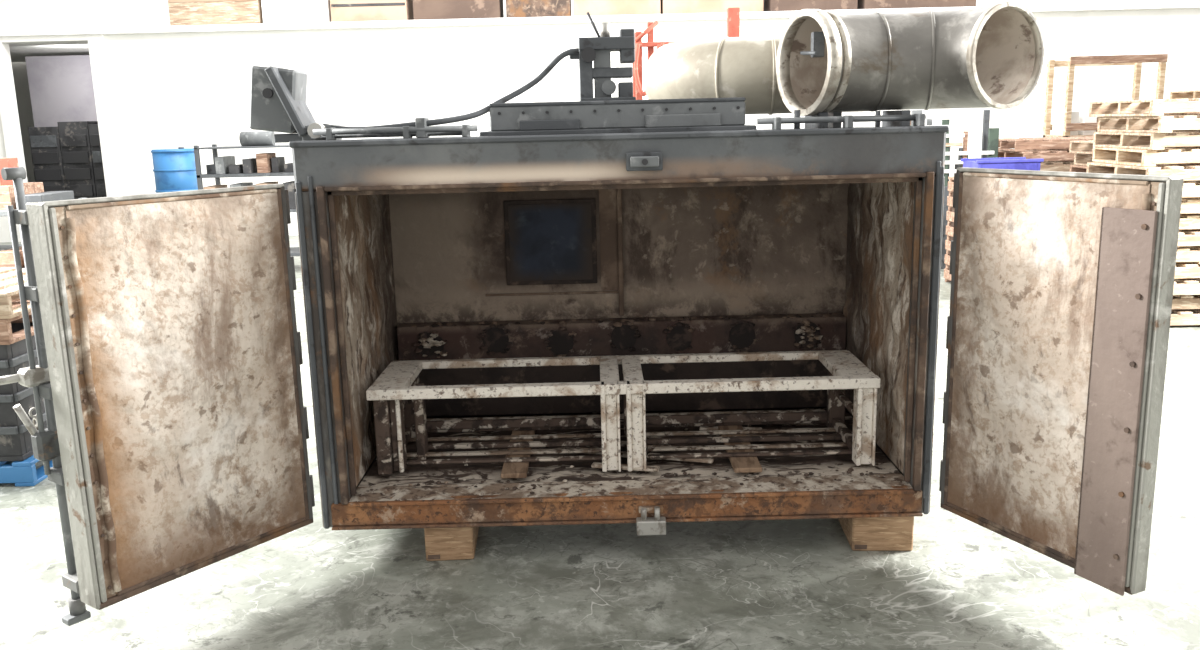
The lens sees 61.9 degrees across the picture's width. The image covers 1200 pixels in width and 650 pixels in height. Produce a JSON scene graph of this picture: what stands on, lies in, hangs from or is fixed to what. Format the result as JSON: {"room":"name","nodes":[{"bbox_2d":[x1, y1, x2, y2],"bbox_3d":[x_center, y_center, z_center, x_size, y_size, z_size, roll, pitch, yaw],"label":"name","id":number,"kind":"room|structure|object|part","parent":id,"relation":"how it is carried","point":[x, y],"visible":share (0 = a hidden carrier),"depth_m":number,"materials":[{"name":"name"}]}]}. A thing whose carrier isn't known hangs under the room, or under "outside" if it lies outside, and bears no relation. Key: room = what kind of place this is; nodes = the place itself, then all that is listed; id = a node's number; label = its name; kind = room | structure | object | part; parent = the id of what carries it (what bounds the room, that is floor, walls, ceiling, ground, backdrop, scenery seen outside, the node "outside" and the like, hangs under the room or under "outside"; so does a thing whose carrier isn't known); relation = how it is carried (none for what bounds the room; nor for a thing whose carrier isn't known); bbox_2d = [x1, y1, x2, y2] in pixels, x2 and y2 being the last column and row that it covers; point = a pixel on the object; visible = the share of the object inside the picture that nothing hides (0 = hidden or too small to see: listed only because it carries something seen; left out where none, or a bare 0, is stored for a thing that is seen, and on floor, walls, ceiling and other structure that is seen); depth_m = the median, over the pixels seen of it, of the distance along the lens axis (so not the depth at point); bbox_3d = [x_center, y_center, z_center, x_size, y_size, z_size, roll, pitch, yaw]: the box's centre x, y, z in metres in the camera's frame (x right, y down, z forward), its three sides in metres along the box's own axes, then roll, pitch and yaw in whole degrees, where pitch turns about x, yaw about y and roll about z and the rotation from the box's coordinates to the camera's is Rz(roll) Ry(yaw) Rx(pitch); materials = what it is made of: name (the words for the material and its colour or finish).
{"room":"industrial hall","nodes":[
{"label":"industrial hall","id":0,"kind":"room"},
{"bbox_2d":[25,55,96,126],"bbox_3d":[-9.086,-3.487,19.014,3.200,3.200,0.100,-1,12,0],"label":"wall","id":1,"kind":"structure","parent":0,"point":[61,89],"depth_m":18.77,"materials":[{"name":"grey paint"}]},
{"bbox_2d":[168,0,975,25],"bbox_3d":[-0.456,-5.644,16.853,13.359,1.168,0.850,-1,12,0],"label":"crates","id":2,"kind":"object","parent":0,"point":[181,12],"visible":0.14,"depth_m":16.55,"materials":[{"name":"brown wood"}]},
{"bbox_2d":[0,235,1199,649],"bbox_3d":[-0.502,-0.077,9.598,29.000,0.100,25.000,-1,12,0],"label":"floor","id":3,"kind":"structure","parent":0,"point":[788,584],"depth_m":3.88,"materials":[{"name":"concrete"}]},
{"bbox_2d":[0,455,52,486],"bbox_3d":[-3.485,0.685,5.656,1.100,0.130,1.000,-1,12,0],"label":"pallet","id":4,"kind":"object","parent":3,"relation":"on","point":[21,473],"visible":0.23,"depth_m":5.17,"materials":[{"name":"plastic"}]},
{"bbox_2d":[0,323,47,461],"bbox_3d":[-3.483,0.319,5.571,1.020,0.620,0.980,-1,12,0],"label":"metal bin","id":5,"kind":"object","parent":4,"relation":"on","point":[15,439],"visible":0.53,"depth_m":5.15,"materials":[{"name":"metal"}]},
{"bbox_2d":[0,267,33,344],"bbox_3d":[-3.514,-0.116,5.492,1.120,0.262,1.000,-1,12,0],"label":"wooden pallets","id":6,"kind":"object","parent":5,"relation":"on","point":[10,305],"visible":0.39,"depth_m":5.11,"materials":[{"name":"brown wood"}]},
{"bbox_2d":[0,158,84,268],"bbox_3d":[-4.486,-0.423,7.466,1.150,1.620,0.600,-1,12,0],"label":"wooden pallets","id":7,"kind":"object","parent":3,"relation":"on","point":[34,191],"visible":0.2,"depth_m":7.21,"materials":[{"name":"brown wood"}]},
{"bbox_2d":[9,42,88,61],"bbox_3d":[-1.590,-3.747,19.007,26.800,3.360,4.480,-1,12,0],"label":"roller shutter","id":8,"kind":"object","parent":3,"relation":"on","point":[18,52],"visible":0.02,"depth_m":17.98,"materials":[{"name":"silver metal"}]},
{"bbox_2d":[28,121,106,198],"bbox_3d":[-9.226,-2.652,17.995,1.580,1.980,0.630,-1,12,0],"label":"crates","id":9,"kind":"object","parent":3,"relation":"on","point":[67,156],"visible":0.5,"depth_m":17.62,"materials":[{"name":"black plastic"}]},
{"bbox_2d":[151,147,197,192],"bbox_3d":[-6.246,-1.850,14.820,0.900,1.545,0.800,-1,12,0],"label":"barrel","id":10,"kind":"object","parent":3,"relation":"on","point":[174,170],"visible":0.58,"depth_m":14.50,"materials":[{"name":"plastic"}]},
{"bbox_2d":[193,131,299,255],"bbox_3d":[-4.214,-1.583,12.767,1.550,1.750,0.650,-1,12,0],"label":"shelf","id":11,"kind":"object","parent":3,"relation":"on","point":[264,164],"visible":0.34,"depth_m":12.49,"materials":[{"name":"grey metal"}]},
{"bbox_2d":[424,527,478,560],"bbox_3d":[-0.642,0.858,4.407,0.200,0.160,0.504,-2,12,-3],"label":"block","id":12,"kind":"object","parent":3,"relation":"on","point":[455,543],"visible":0.58,"depth_m":4.17,"materials":[{"name":"brown wood"}]},
{"bbox_2d":[0,12,1183,625],"bbox_3d":[-0.073,-0.228,4.213,3.854,2.128,2.226,-1,12,0],"label":"oven","id":13,"kind":"object","parent":12,"relation":"on","point":[167,376],"visible":0.94,"depth_m":3.90,"materials":[{"name":"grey metal"}]},
{"bbox_3d":[-1.512,0.208,3.645,0.147,1.378,0.904,7,14,35],"label":"door","id":14,"kind":"part","parent":13,"relation":"part of","materials":[{"name":"grey metal"}]},
{"bbox_2d":[366,350,880,474],"bbox_3d":[0.102,0.384,4.558,2.185,0.388,0.586,-1,12,0],"label":"rack","id":15,"kind":"object","parent":13,"relation":"on","point":[398,396],"visible":0.99,"depth_m":4.33,"materials":[{"name":"white metal"}]},
{"bbox_3d":[0.098,0.216,4.526,2.185,0.045,0.580,-1,12,0],"label":"frame","id":16,"kind":"part","parent":15,"relation":"part of","materials":[{"name":"white metal"}]},
{"bbox_3d":[0.110,0.737,4.189,2.435,0.129,0.179,-1,12,0],"label":"sill","id":17,"kind":"part","parent":13,"relation":"part of","materials":[{"name":"brown metal"}]},
{"bbox_2d":[644,35,869,127],"bbox_3d":[0.755,-1.137,4.706,1.130,0.431,0.483,2,12,15],"label":"duct","id":18,"kind":"object","parent":13,"relation":"on","point":[724,67],"visible":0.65,"depth_m":4.55,"materials":[{"name":"metal"}]},
{"bbox_2d":[776,2,1043,115],"bbox_3d":[1.280,-1.093,4.133,1.034,0.428,0.563,-1,12,0],"label":"duct","id":19,"kind":"object","parent":13,"relation":"on","point":[990,56],"visible":1,"depth_m":4.05,"materials":[{"name":"grey metal"}]},
{"bbox_3d":[1.608,0.144,3.590,0.097,1.378,0.883,-7,13,-24],"label":"door","id":20,"kind":"part","parent":13,"relation":"part of","materials":[{"name":"grey metal"}]},
{"bbox_3d":[1.694,0.260,3.292,0.034,1.280,0.193,-6,12,-21],"label":"astragal plate","id":21,"kind":"part","parent":13,"relation":"part of","materials":[{"name":"metal"}]},
{"bbox_2d":[632,7,739,99],"bbox_3d":[0.598,-0.936,7.181,0.720,2.500,0.800,-1,12,0],"label":"rack","id":22,"kind":"object","parent":3,"relation":"on","point":[733,14],"visible":0.2,"depth_m":6.66,"materials":[{"name":"paint"}]},
{"bbox_2d":[838,516,913,550],"bbox_3d":[1.190,0.816,4.397,0.250,0.160,0.504,-1,12,3],"label":"block","id":23,"kind":"object","parent":3,"relation":"on","point":[871,533],"visible":0.59,"depth_m":4.16,"materials":[{"name":"brown wood"}]},
{"bbox_2d":[944,176,954,281],"bbox_3d":[4.074,-0.946,10.259,0.780,1.120,0.830,-1,12,0],"label":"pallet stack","id":24,"kind":"object","parent":3,"relation":"on","point":[950,213],"visible":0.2,"depth_m":10.56,"materials":[{"name":"brown wood"}]},
{"bbox_2d":[961,157,1043,170],"bbox_3d":[4.063,-1.590,10.137,0.660,0.190,0.460,-1,12,0],"label":"tote","id":25,"kind":"object","parent":24,"relation":"on","point":[1016,163],"visible":0.58,"depth_m":9.93,"materials":[{"name":"plastic"}]},
{"bbox_2d":[910,110,998,268],"bbox_3d":[3.947,-1.637,11.913,1.330,1.816,0.980,-1,12,0],"label":"shelf","id":26,"kind":"object","parent":3,"relation":"on","point":[990,136],"visible":0.09,"depth_m":11.43,"materials":[{"name":"white metal"}]},
{"bbox_2d":[998,136,1093,171],"bbox_3d":[5.461,-1.515,12.051,1.395,1.450,1.100,-1,12,0],"label":"pallet stack","id":27,"kind":"object","parent":3,"relation":"on","point":[1054,151],"visible":0.14,"depth_m":11.47,"materials":[{"name":"brown wood"}]},
{"bbox_2d":[1043,54,1167,137],"bbox_3d":[6.829,-2.398,13.685,1.270,2.460,0.710,-1,12,0],"label":"shelf","id":28,"kind":"object","parent":3,"relation":"on","point":[1075,121],"visible":0.5,"depth_m":13.32,"materials":[{"name":"brown wood"}]},
{"bbox_2d":[1069,140,1149,172],"bbox_3d":[5.805,-1.208,10.516,1.399,1.450,1.107,-1,12,0],"label":"pallet stack","id":29,"kind":"object","parent":3,"relation":"on","point":[1081,149],"visible":0.06,"depth_m":10.81,"materials":[{"name":"brown wood"}]},
{"bbox_2d":[1086,98,1199,326],"bbox_3d":[4.971,-0.981,8.519,1.339,1.846,1.138,-1,12,0],"label":"pallet stack","id":30,"kind":"object","parent":3,"relation":"on","point":[1174,148],"visible":0.54,"depth_m":8.12,"materials":[{"name":"brown wood"}]},
{"bbox_2d":[1170,90,1199,98],"bbox_3d":[8.155,-2.007,12.822,1.327,1.978,1.089,-1,12,0],"label":"pallet stack","id":31,"kind":"object","parent":3,"relation":"on","point":[1196,93],"visible":0.04,"depth_m":13.07,"materials":[{"name":"brown wood"}]},
{"bbox_2d":[0,8,1199,241],"bbox_3d":[-1.579,-3.268,16.671,27.000,3.360,0.150,-1,12,0],"label":"wall","id":32,"kind":"structure","parent":0,"point":[169,90],"depth_m":16.42,"materials":[{"name":"white paint"}]},
{"bbox_2d":[0,34,122,241],"bbox_3d":[-8.942,-3.090,16.564,1.830,3.400,0.060,-1,12,0],"label":"trim","id":33,"kind":"structure","parent":32,"relation":"attached to","point":[96,42],"depth_m":16.43,"materials":[{"name":"white paint"}]},
{"bbox_2d":[0,1,1199,36],"bbox_3d":[-1.619,-4.926,16.244,27.000,0.100,0.220,-1,12,0],"label":"trim","id":34,"kind":"structure","parent":32,"relation":"attached to","point":[1185,4],"depth_m":16.14,"materials":[{"name":"white paint"}]},
{"bbox_2d":[0,0,1199,181],"bbox_3d":[-0.657,-6.533,20.932,29.000,8.000,0.200,-1,12,0],"label":"wall","id":35,"kind":"structure","parent":0,"point":[14,14],"depth_m":20.82,"materials":[{"name":"white paint"}]}
]}

